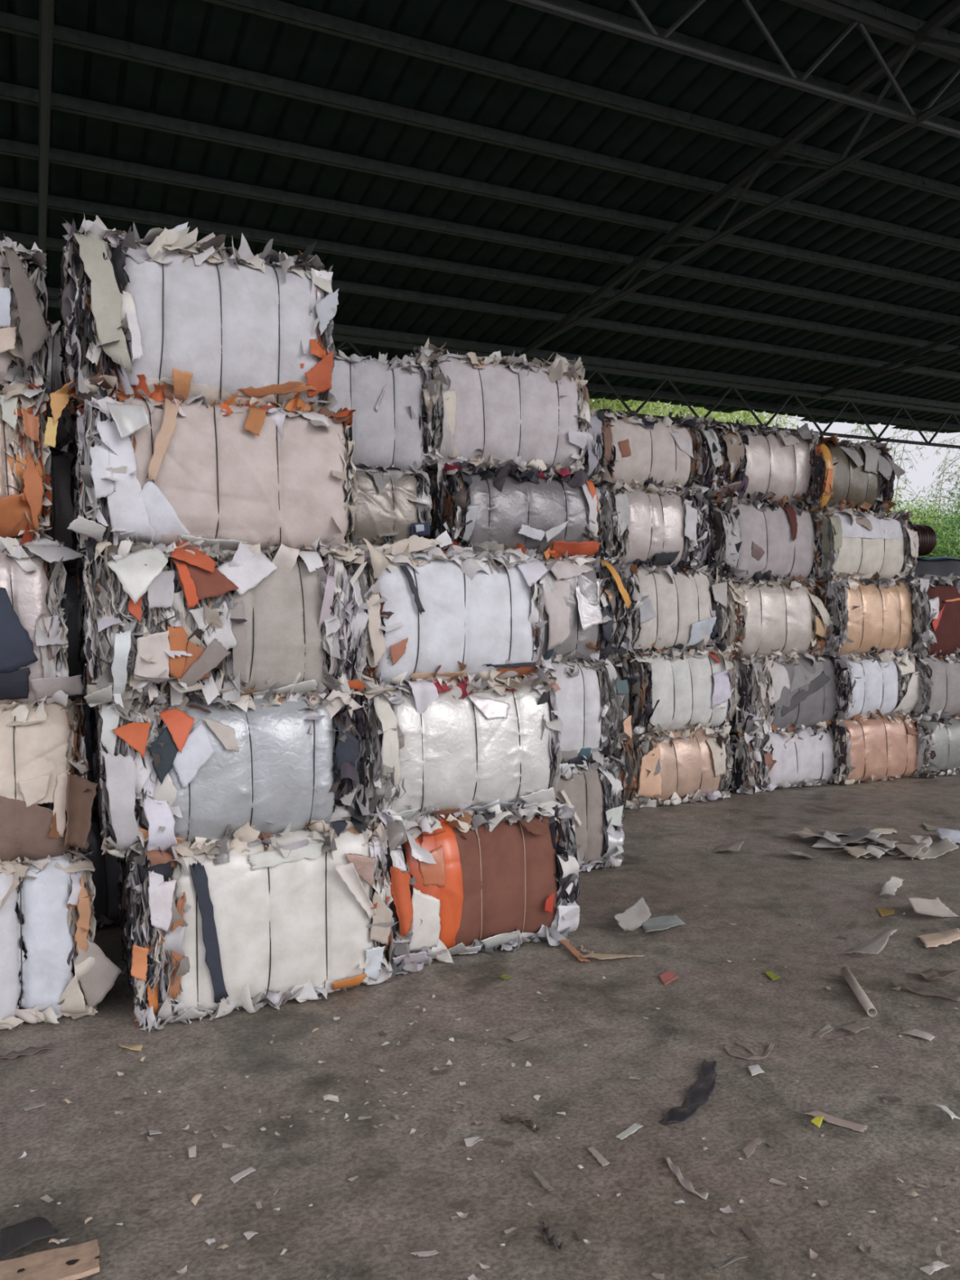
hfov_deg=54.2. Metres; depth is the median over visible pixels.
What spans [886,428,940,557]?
bamboo
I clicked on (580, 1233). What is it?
chip
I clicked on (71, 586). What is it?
bale
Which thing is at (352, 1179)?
chip
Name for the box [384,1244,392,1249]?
chip
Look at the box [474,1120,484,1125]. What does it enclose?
chip
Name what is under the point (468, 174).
ceiling
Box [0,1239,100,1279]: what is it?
board piece
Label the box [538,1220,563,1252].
strip
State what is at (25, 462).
bale
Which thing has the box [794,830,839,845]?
paper scrap
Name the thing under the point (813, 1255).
chip
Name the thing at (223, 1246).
chip
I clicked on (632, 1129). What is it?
paper scrap
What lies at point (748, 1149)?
paper scrap
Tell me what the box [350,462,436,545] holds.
bale
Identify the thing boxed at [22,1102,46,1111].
paper scrap
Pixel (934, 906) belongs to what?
paper scrap
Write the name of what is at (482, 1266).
chip
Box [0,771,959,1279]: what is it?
floor
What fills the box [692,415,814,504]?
bale
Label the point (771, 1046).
strip
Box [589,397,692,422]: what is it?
tree
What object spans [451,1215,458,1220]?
chip
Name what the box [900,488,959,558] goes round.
tree
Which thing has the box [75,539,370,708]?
bale
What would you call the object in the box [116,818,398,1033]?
bale
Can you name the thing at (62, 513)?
bale
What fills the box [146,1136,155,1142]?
chip
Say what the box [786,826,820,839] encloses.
paper scrap
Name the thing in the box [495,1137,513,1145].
chip
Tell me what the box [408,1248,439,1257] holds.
paper scrap
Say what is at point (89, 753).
bale
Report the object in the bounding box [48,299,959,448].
roof truss
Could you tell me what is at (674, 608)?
bale
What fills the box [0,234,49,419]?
bale
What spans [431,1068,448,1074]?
chip
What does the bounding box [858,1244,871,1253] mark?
chip
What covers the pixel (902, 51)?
roof truss
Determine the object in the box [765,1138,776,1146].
chip
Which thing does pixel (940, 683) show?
bale
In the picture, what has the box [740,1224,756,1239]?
chip
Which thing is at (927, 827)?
paper scrap
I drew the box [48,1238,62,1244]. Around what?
chip
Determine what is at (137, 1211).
chip
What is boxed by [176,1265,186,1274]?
chip
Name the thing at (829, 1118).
paper scrap
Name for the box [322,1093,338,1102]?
paper scrap
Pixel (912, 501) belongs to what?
tree
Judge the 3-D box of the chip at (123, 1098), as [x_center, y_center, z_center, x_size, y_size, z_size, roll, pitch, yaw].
[-1.309,1.700,3.482,0.039,0.005,0.019,-1,0,-4]
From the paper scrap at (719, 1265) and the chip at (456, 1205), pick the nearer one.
the paper scrap at (719, 1265)
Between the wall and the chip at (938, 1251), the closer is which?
the chip at (938, 1251)
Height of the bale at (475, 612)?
0.820 m
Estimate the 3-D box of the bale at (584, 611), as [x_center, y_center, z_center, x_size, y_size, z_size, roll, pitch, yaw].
[0.226,-0.203,6.951,1.358,0.784,1.217,-1,0,-25]
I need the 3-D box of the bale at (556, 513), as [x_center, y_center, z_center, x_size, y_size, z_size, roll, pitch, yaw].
[0.089,-0.910,6.885,1.204,0.724,1.222,-1,0,-25]
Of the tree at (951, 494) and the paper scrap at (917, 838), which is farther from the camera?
the tree at (951, 494)
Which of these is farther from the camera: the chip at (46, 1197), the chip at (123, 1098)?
the chip at (123, 1098)
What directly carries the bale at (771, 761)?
on the floor
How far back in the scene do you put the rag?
2.66 m
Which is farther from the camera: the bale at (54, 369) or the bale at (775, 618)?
the bale at (775, 618)
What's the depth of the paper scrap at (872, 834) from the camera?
7.47 m
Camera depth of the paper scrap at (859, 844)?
6.93 m
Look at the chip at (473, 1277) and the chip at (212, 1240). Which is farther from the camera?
the chip at (212, 1240)
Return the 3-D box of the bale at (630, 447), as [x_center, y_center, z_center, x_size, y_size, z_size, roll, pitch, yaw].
[1.368,-1.847,9.431,1.340,0.766,1.214,-1,0,-25]
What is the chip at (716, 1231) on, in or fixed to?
on the floor
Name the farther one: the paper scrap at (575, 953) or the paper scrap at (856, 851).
the paper scrap at (856, 851)
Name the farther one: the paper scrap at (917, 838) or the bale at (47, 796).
the paper scrap at (917, 838)
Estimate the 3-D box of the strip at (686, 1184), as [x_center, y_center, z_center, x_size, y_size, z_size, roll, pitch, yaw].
[0.626,1.661,2.903,0.044,0.015,0.237,-1,0,-20]
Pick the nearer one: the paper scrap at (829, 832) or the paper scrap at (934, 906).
the paper scrap at (934, 906)
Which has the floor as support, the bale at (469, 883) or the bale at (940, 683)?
the bale at (469, 883)
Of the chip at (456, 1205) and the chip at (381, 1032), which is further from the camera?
the chip at (381, 1032)
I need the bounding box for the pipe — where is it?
[912,524,937,555]
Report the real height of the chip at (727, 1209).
0.012 m
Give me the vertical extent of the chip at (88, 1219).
0.010 m
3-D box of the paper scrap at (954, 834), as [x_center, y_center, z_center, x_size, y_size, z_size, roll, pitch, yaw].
[3.729,1.538,7.406,0.244,0.070,0.353,-1,0,26]
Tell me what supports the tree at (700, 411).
on the ground
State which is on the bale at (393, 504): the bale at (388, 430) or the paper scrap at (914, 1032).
the bale at (388, 430)
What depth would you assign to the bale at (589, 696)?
6.65 m
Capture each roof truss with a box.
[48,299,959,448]
[506,0,959,138]
[514,0,959,357]
[784,330,959,413]
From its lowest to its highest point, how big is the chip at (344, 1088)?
0.011 m
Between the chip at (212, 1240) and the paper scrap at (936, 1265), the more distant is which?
the chip at (212, 1240)
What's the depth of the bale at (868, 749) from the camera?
10.15 m
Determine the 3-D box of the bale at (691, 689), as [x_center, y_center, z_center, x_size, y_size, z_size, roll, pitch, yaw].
[1.774,0.501,9.615,1.342,0.824,1.212,-1,0,-25]
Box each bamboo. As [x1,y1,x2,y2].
[750,411,805,428]
[839,423,891,447]
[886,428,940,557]
[917,438,959,552]
[926,431,959,546]
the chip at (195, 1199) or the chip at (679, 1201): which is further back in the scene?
the chip at (195, 1199)
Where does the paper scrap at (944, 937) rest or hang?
on the floor
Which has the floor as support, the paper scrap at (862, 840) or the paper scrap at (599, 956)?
the paper scrap at (599, 956)
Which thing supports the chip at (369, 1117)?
on the floor
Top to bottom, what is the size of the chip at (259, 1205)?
0.004 m
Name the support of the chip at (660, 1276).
on the floor
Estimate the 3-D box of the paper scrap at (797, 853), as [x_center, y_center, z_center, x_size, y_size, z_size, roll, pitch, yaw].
[2.392,1.574,6.902,0.245,0.061,0.193,-1,0,-25]
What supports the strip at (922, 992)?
on the floor
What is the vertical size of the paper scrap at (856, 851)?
0.070 m
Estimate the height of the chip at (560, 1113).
0.006 m
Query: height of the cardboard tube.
0.041 m
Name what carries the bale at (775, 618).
on the bale at (790, 692)
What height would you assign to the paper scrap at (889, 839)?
0.069 m
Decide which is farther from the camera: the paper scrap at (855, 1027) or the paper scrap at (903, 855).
the paper scrap at (903, 855)
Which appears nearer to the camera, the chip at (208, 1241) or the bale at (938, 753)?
the chip at (208, 1241)
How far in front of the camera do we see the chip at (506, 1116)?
3.29 m
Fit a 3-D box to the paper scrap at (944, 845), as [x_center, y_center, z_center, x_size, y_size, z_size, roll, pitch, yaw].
[3.382,1.548,6.968,0.510,0.070,0.263,-1,0,-22]
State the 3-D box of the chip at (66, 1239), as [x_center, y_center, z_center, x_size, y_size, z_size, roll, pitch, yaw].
[-1.178,1.703,2.662,0.025,0.005,0.014,-1,0,-37]
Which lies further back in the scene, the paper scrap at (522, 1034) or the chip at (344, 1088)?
the paper scrap at (522, 1034)
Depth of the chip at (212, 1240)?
2.63 m
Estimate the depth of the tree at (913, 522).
33.34 m
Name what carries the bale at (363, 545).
on the bale
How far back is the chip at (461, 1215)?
2.74 m
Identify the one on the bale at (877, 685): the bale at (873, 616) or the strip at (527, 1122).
the bale at (873, 616)
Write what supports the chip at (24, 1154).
on the floor
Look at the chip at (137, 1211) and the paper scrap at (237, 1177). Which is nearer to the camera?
the chip at (137, 1211)
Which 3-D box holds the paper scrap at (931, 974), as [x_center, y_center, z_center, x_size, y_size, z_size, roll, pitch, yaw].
[2.190,1.597,4.515,0.165,0.053,0.135,-1,0,-7]
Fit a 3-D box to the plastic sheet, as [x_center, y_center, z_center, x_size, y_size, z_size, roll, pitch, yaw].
[0.792,1.650,3.425,0.112,0.023,0.540,-1,0,31]
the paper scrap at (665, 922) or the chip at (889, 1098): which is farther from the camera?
the paper scrap at (665, 922)
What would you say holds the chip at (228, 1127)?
on the floor
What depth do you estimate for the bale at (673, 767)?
9.11 m
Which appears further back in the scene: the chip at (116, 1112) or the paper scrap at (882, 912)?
the paper scrap at (882, 912)
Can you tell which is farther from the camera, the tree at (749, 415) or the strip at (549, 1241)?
the tree at (749, 415)
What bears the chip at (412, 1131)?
on the floor
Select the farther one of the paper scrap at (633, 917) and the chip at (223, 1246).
the paper scrap at (633, 917)
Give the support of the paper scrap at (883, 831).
on the floor
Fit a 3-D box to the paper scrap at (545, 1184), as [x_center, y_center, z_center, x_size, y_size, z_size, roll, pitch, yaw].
[0.195,1.669,2.893,0.023,0.014,0.118,-1,0,-25]
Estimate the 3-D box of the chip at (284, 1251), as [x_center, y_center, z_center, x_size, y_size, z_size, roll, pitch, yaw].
[-0.542,1.690,2.591,0.010,0.004,0.025,-1,0,15]
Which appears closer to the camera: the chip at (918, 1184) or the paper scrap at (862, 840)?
the chip at (918, 1184)
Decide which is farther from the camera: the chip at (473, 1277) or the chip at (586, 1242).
the chip at (586, 1242)
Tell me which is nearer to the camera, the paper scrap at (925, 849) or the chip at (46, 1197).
the chip at (46, 1197)
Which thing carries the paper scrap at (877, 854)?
on the floor
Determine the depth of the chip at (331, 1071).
3.66 m
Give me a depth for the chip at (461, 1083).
3.54 m
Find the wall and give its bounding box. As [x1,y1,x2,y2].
[912,556,959,578]
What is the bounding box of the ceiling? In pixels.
[0,0,959,433]
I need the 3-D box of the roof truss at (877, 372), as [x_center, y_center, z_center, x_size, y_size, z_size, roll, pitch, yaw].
[9.985,-5.563,11.313,0.080,1.820,17.420,-1,0,-25]
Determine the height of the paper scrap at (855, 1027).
0.022 m
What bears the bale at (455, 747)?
on the bale at (469, 883)
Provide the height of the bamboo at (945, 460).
8.385 m
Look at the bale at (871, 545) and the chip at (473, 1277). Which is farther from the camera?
the bale at (871, 545)
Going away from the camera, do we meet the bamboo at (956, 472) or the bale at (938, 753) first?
the bale at (938, 753)
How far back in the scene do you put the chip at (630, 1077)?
3.56 m
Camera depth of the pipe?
21.03 m
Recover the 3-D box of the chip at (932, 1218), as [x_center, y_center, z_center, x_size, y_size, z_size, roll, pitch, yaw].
[1.291,1.649,2.666,0.018,0.010,0.020,-1,0,39]
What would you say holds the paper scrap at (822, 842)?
on the floor
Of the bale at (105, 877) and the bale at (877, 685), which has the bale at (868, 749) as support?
the bale at (877, 685)
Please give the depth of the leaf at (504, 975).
4.63 m
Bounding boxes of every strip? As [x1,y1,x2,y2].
[0,1042,53,1059]
[501,1115,541,1133]
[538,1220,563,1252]
[580,944,593,953]
[664,1155,708,1199]
[721,1042,774,1059]
[734,1041,756,1054]
[888,982,959,1001]
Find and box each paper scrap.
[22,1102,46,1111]
[118,1044,142,1050]
[148,1129,162,1135]
[186,1145,196,1157]
[230,1166,255,1183]
[243,1231,257,1239]
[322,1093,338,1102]
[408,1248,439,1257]
[463,1136,483,1146]
[503,1028,529,1041]
[532,1169,555,1191]
[559,939,590,961]
[580,953,644,959]
[586,1146,609,1166]
[613,896,651,930]
[615,1122,643,1139]
[641,915,685,932]
[658,970,678,985]
[712,840,744,852]
[712,1254,747,1268]
[741,1137,762,1159]
[747,1064,764,1075]
[783,848,819,858]
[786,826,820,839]
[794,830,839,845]
[802,1109,867,1132]
[810,831,847,848]
[813,1024,832,1037]
[817,829,850,835]
[834,826,871,844]
[838,836,875,843]
[839,845,892,857]
[840,928,897,954]
[840,1021,868,1033]
[842,843,873,857]
[862,830,881,844]
[865,843,901,855]
[865,844,888,857]
[866,837,896,848]
[870,827,897,834]
[875,838,893,853]
[876,907,894,916]
[878,875,904,896]
[894,842,927,859]
[897,854,917,857]
[897,1028,934,1041]
[907,835,932,847]
[907,896,959,916]
[911,968,959,980]
[915,838,958,859]
[916,928,959,947]
[919,1260,950,1275]
[921,822,941,831]
[921,846,930,854]
[921,1103,959,1119]
[935,828,959,843]
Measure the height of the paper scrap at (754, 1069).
0.010 m
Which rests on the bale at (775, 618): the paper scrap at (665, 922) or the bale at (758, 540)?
the bale at (758, 540)
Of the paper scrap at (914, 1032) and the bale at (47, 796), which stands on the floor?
the paper scrap at (914, 1032)
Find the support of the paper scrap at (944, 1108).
on the floor
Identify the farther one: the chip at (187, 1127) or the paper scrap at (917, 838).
the paper scrap at (917, 838)
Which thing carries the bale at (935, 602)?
on the bale at (940, 683)
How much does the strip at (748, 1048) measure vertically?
0.007 m
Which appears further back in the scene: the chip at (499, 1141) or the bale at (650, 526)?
the bale at (650, 526)
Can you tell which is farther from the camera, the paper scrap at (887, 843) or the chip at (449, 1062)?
the paper scrap at (887, 843)
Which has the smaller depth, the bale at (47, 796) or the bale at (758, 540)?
the bale at (47, 796)
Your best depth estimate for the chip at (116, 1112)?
3.38 m
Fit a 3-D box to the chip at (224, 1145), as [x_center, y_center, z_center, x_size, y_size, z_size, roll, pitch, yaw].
[-0.840,1.692,3.137,0.051,0.005,0.020,-1,0,10]
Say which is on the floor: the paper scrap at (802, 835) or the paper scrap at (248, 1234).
the paper scrap at (248, 1234)
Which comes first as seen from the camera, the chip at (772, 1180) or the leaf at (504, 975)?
the chip at (772, 1180)
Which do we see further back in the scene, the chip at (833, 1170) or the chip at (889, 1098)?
the chip at (889, 1098)
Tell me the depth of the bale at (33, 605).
4.17 m
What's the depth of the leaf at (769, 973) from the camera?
4.57 m
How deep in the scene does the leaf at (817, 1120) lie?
3.18 m
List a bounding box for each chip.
[17,1151,26,1159]
[40,1194,53,1202]
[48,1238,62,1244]
[59,1238,69,1242]
[62,1098,72,1103]
[84,1217,93,1223]
[114,1111,124,1114]
[117,1071,124,1076]
[122,1096,133,1099]
[133,1208,150,1213]
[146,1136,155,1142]
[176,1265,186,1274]
[181,1124,189,1129]
[191,1193,202,1204]
[204,1238,210,1244]
[208,1238,215,1245]
[217,1243,228,1248]
[222,1125,234,1130]
[222,1142,236,1147]
[237,1263,247,1271]
[255,1201,262,1208]
[280,1248,287,1254]
[326,1067,333,1073]
[340,1085,348,1090]
[347,1175,358,1181]
[358,1115,372,1119]
[377,1030,386,1035]
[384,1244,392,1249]
[409,1128,416,1133]
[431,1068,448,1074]
[444,1059,452,1065]
[450,1199,471,1208]
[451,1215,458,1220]
[456,1212,468,1217]
[459,1081,466,1085]
[467,1274,481,1279]
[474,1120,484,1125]
[479,1262,489,1268]
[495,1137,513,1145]
[502,1112,515,1121]
[504,1226,516,1234]
[524,1061,531,1066]
[533,1094,540,1100]
[556,1111,565,1115]
[574,1228,585,1239]
[583,1239,591,1244]
[628,1075,639,1079]
[651,1272,664,1279]
[673,1200,684,1203]
[710,1226,721,1235]
[719,1204,732,1213]
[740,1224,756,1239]
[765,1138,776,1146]
[768,1177,786,1186]
[809,1248,817,1259]
[817,1200,830,1208]
[830,1167,837,1172]
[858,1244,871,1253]
[883,1095,902,1101]
[903,1191,918,1196]
[916,1183,925,1187]
[929,1217,937,1222]
[935,1244,942,1256]
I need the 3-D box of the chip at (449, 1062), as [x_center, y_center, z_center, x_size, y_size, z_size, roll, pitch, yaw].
[-0.123,1.671,3.702,0.027,0.012,0.037,-1,0,34]
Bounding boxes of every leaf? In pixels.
[499,973,511,979]
[764,970,780,980]
[810,1115,823,1127]
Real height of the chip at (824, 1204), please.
0.013 m
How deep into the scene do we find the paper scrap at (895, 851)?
6.99 m
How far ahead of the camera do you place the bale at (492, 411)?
6.37 m
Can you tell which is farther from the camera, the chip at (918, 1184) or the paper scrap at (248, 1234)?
the chip at (918, 1184)
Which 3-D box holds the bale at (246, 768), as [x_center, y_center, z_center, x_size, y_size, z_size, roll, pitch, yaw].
[-1.300,0.606,4.736,1.215,0.720,1.212,-1,0,-25]
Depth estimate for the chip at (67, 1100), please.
3.45 m
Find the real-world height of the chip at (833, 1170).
0.012 m
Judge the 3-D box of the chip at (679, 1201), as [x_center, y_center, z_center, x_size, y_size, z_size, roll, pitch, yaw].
[0.591,1.665,2.779,0.030,0.005,0.012,-1,0,-9]
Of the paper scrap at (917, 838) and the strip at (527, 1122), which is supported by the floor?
the strip at (527, 1122)
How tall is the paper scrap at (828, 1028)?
0.022 m
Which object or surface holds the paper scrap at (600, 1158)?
on the floor
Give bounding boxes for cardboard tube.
[840,966,876,1017]
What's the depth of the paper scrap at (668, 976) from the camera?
4.56 m
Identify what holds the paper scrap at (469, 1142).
on the floor
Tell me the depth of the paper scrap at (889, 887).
5.95 m
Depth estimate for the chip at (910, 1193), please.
2.78 m
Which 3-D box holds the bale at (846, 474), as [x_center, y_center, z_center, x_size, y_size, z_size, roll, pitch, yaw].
[3.873,-1.800,10.548,1.194,0.845,1.214,-1,0,-25]
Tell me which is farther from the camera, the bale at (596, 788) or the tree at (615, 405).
the tree at (615, 405)
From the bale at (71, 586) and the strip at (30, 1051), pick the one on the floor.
the strip at (30, 1051)
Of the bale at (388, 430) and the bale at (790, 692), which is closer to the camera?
the bale at (388, 430)
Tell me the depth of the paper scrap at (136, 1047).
3.91 m
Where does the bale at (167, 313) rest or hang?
on the bale at (146, 470)
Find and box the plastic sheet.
[658,1060,717,1124]
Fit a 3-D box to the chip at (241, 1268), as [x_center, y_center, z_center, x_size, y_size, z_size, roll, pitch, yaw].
[-0.640,1.690,2.523,0.024,0.009,0.021,-1,0,-2]
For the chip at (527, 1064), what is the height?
0.012 m
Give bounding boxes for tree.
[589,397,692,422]
[592,399,763,425]
[685,409,795,429]
[866,480,959,557]
[890,471,959,555]
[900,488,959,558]
[932,469,959,551]
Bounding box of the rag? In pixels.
[0,1216,58,1259]
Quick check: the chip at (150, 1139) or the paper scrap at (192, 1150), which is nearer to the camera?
the paper scrap at (192, 1150)
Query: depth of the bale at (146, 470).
4.23 m
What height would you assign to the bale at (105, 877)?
0.760 m
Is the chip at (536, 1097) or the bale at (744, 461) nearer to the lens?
the chip at (536, 1097)
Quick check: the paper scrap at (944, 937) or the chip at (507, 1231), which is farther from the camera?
the paper scrap at (944, 937)
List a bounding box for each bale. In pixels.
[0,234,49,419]
[0,375,53,546]
[0,536,86,706]
[0,694,97,865]
[0,843,121,1029]
[43,214,338,447]
[44,320,71,447]
[48,439,84,568]
[63,564,81,676]
[66,387,358,559]
[74,694,95,806]
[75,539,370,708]
[88,688,371,859]
[88,806,121,928]
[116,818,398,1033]
[328,346,429,471]
[328,672,563,828]
[349,530,552,688]
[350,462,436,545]
[355,538,395,550]
[379,797,582,978]
[407,338,592,491]
[426,460,601,560]
[533,555,631,664]
[539,657,631,765]
[554,759,624,872]
[582,407,704,489]
[591,480,711,568]
[591,647,739,735]
[614,725,733,809]
[619,564,731,653]
[685,495,817,581]
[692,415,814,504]
[722,577,831,658]
[728,653,838,735]
[728,726,834,794]
[804,431,905,513]
[808,506,918,582]
[820,577,914,657]
[827,714,923,784]
[829,651,927,722]
[902,571,959,658]
[906,654,959,721]
[911,715,959,777]
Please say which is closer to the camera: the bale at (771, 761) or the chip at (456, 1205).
the chip at (456, 1205)
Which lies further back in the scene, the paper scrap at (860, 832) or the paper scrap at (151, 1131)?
the paper scrap at (860, 832)
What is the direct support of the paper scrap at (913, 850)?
on the paper scrap at (903, 855)
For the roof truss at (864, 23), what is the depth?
7.90 m
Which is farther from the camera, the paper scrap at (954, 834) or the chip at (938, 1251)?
the paper scrap at (954, 834)
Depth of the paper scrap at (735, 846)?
7.15 m
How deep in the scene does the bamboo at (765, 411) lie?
27.36 m
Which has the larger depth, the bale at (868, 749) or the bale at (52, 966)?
the bale at (868, 749)
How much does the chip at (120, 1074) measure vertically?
0.011 m
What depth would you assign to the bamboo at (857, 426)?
30.24 m
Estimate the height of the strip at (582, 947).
0.015 m
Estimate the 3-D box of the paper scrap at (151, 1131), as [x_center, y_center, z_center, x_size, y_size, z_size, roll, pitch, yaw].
[-1.118,1.694,3.230,0.041,0.014,0.045,-1,0,-25]
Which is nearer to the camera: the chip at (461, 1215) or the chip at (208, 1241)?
the chip at (208, 1241)
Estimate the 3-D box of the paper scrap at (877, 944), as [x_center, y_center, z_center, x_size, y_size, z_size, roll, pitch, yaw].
[2.063,1.580,4.879,0.377,0.087,0.164,-1,0,-25]

